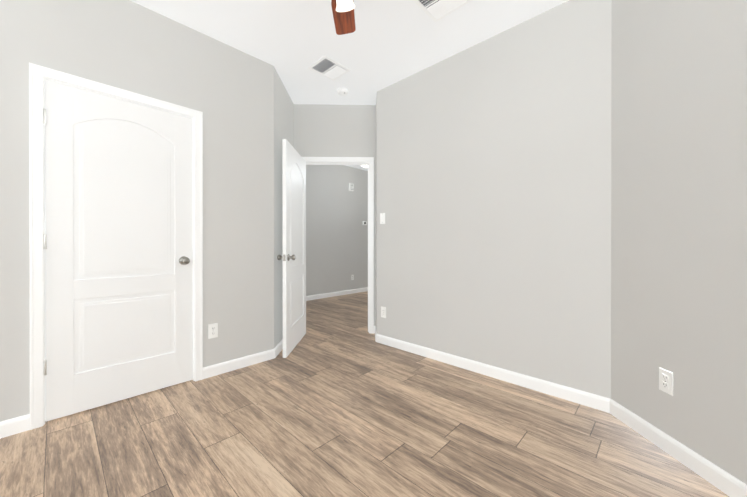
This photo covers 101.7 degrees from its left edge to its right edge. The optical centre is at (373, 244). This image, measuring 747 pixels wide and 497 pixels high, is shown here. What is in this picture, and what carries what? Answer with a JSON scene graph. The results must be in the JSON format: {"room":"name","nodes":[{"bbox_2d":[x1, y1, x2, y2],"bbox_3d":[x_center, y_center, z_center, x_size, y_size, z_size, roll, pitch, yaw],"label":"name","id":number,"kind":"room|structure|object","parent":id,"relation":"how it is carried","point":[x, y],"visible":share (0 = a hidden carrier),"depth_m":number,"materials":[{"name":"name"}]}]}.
{"room":"empty bedroom","nodes":[
{"label":"empty bedroom","id":0,"kind":"room"},
{"bbox_2d":[0,0,273,421],"bbox_3d":[-2.355,-0.305,1.456,0.120,2.737,3.981,0,0,44],"label":"wall","id":1,"kind":"structure","parent":0,"point":[224,88],"depth_m":2.28,"materials":[{"name":"paint"}]},
{"bbox_2d":[29,63,202,429],"bbox_3d":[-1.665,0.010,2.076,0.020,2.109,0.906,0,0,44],"label":"door frame","id":2,"kind":"structure","parent":1,"relation":"attached to","point":[37,73],"depth_m":1.78,"materials":[{"name":"white wood"}]},
{"bbox_2d":[43,80,192,421],"bbox_3d":[-1.693,0.035,2.097,0.171,2.033,0.791,0,0,44],"label":"closet door leaf","id":3,"kind":"structure","parent":1,"relation":"in","point":[118,241],"depth_m":2.03,"materials":[{"name":"white wood"}]},
{"bbox_2d":[208,323,217,338],"bbox_3d":[-1.300,0.697,2.467,0.008,0.115,0.070,0,0,44],"label":"outlet","id":4,"kind":"object","parent":1,"relation":"attached to","point":[212,330],"visible":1,"depth_m":2.46,"materials":[{"name":"white plastic"}]},
{"bbox_2d":[274,67,293,347],"bbox_3d":[-1.003,-0.308,3.241,0.120,2.737,0.780,0,0,-1],"label":"wall","id":5,"kind":"structure","parent":0,"point":[283,116],"depth_m":3.04,"materials":[{"name":"paint"}]},
{"bbox_2d":[294,104,375,325],"bbox_3d":[-0.462,-0.309,3.703,0.980,2.737,0.120,0,0,-1],"label":"wall","id":6,"kind":"structure","parent":0,"point":[334,130],"depth_m":3.64,"materials":[{"name":"paint"}]},
{"bbox_2d":[277,139,305,357],"bbox_3d":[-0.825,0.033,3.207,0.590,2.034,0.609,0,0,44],"label":"door leaf","id":7,"kind":"structure","parent":6,"relation":"in","point":[293,257],"depth_m":3.07,"materials":[{"name":"white wood"}]},
{"bbox_2d":[302,157,373,333],"bbox_3d":[-0.451,0.007,3.703,0.906,2.109,0.160,0,0,-1],"label":"door frame","id":8,"kind":"structure","parent":6,"relation":"attached to","point":[370,160],"depth_m":3.64,"materials":[{"name":"white wood"}]},
{"bbox_2d":[306,165,367,295],"bbox_3d":[-1.344,-0.313,5.763,0.120,2.737,5.840,0,0,44],"label":"wall","id":9,"kind":"structure","parent":0,"point":[336,237],"depth_m":6.26,"materials":[{"name":"paint"}]},
{"bbox_2d":[306,287,367,300],"bbox_3d":[-1.295,1.012,5.719,0.014,0.088,5.600,0,0,44],"label":"baseboard","id":10,"kind":"structure","parent":9,"relation":"attached to","point":[325,295],"depth_m":6.23,"materials":[{"name":"white wood"}]},
{"bbox_2d":[349,183,353,190],"bbox_3d":[-0.475,-1.246,6.549,0.046,0.170,0.110,0,0,44],"label":"door chime","id":11,"kind":"object","parent":9,"relation":"attached to","point":[351,186],"visible":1,"depth_m":6.52,"materials":[{"name":"white plastic"}]},
{"bbox_2d":[130,0,568,170],"bbox_3d":[0.081,-1.715,2.318,7.300,0.080,9.200,0,0,44],"label":"ceiling","id":12,"kind":"structure","parent":0,"point":[385,44],"depth_m":2.41,"materials":[{"name":"paint"}]},
{"bbox_2d":[308,56,350,80],"bbox_3d":[-0.420,-1.669,2.895,0.271,0.015,0.310,0,0,44],"label":"ceiling vent","id":13,"kind":"object","parent":12,"relation":"in","point":[328,67],"visible":1,"depth_m":2.88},
{"bbox_2d":[337,88,347,95],"bbox_3d":[-0.335,-1.659,3.309,0.124,0.036,0.124,0,0,44],"label":"smoke detector","id":14,"kind":"object","parent":12,"relation":"attached to","point":[342,91],"visible":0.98,"depth_m":3.28,"materials":[{"name":"white plastic"}]},
{"bbox_2d":[331,0,355,34],"bbox_3d":[-0.178,-1.441,1.401,1.064,0.464,1.059,0,0,44],"label":"fan","id":15,"kind":"object","parent":12,"relation":"hanging from","point":[343,16],"visible":1,"depth_m":1.83,"materials":[{"name":"brown wood"}]},
{"bbox_2d":[413,0,472,21],"bbox_3d":[0.454,-1.667,2.058,0.301,0.015,0.340,0,0,44],"label":"ceiling vent","id":16,"kind":"object","parent":12,"relation":"in","point":[435,10],"visible":1,"depth_m":2.13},
{"bbox_2d":[0,291,728,496],"bbox_3d":[0.081,1.102,2.324,7.300,0.080,9.200,0,0,44],"label":"floor","id":17,"kind":"structure","parent":0,"point":[338,401],"depth_m":1.66,"materials":[{"name":"laminate"}]},
{"bbox_2d":[376,96,376,330],"bbox_3d":[0.092,-0.308,3.495,0.120,2.737,0.320,0,0,-1],"label":"wall","id":18,"kind":"structure","parent":0,"point":[376,213],"depth_m":3.42,"materials":[{"name":"paint"}]},
{"bbox_2d":[377,0,611,398],"bbox_3d":[0.812,-0.307,2.673,2.035,2.737,0.120,0,0,44],"label":"wall","id":19,"kind":"structure","parent":0,"point":[494,195],"depth_m":2.36,"materials":[{"name":"paint"}]},
{"bbox_2d":[0,326,746,496],"bbox_3d":[-0.473,1.022,0.518,5.002,0.088,5.226,0,0,44],"label":"baseboard","id":20,"kind":"structure","parent":19,"relation":"attached to","point":[725,482],"depth_m":1.99,"materials":[{"name":"white wood"}]},
{"bbox_2d":[380,213,384,223],"bbox_3d":[0.095,-0.285,3.267,0.070,0.115,0.014,0,0,44],"label":"light switch","id":21,"kind":"object","parent":19,"relation":"attached to","point":[382,218],"visible":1,"depth_m":3.26,"materials":[{"name":"white plastic"}]},
{"bbox_2d":[381,306,385,317],"bbox_3d":[0.107,0.722,3.262,0.070,0.115,0.008,0,0,44],"label":"outlet","id":22,"kind":"object","parent":19,"relation":"attached to","point":[383,312],"visible":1,"depth_m":3.26,"materials":[{"name":"white plastic"}]},
{"bbox_2d":[611,0,746,484],"bbox_3d":[1.596,-0.303,0.479,0.120,2.737,2.897,0,0,-1],"label":"wall","id":23,"kind":"structure","parent":0,"point":[679,189],"depth_m":1.49,"materials":[{"name":"paint"}]},
{"bbox_2d":[659,368,672,395],"bbox_3d":[1.508,0.705,1.571,0.008,0.115,0.070,0,0,-1],"label":"outlet","id":24,"kind":"object","parent":23,"relation":"attached to","point":[666,381],"visible":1,"depth_m":1.57,"materials":[{"name":"white plastic"}]}
]}

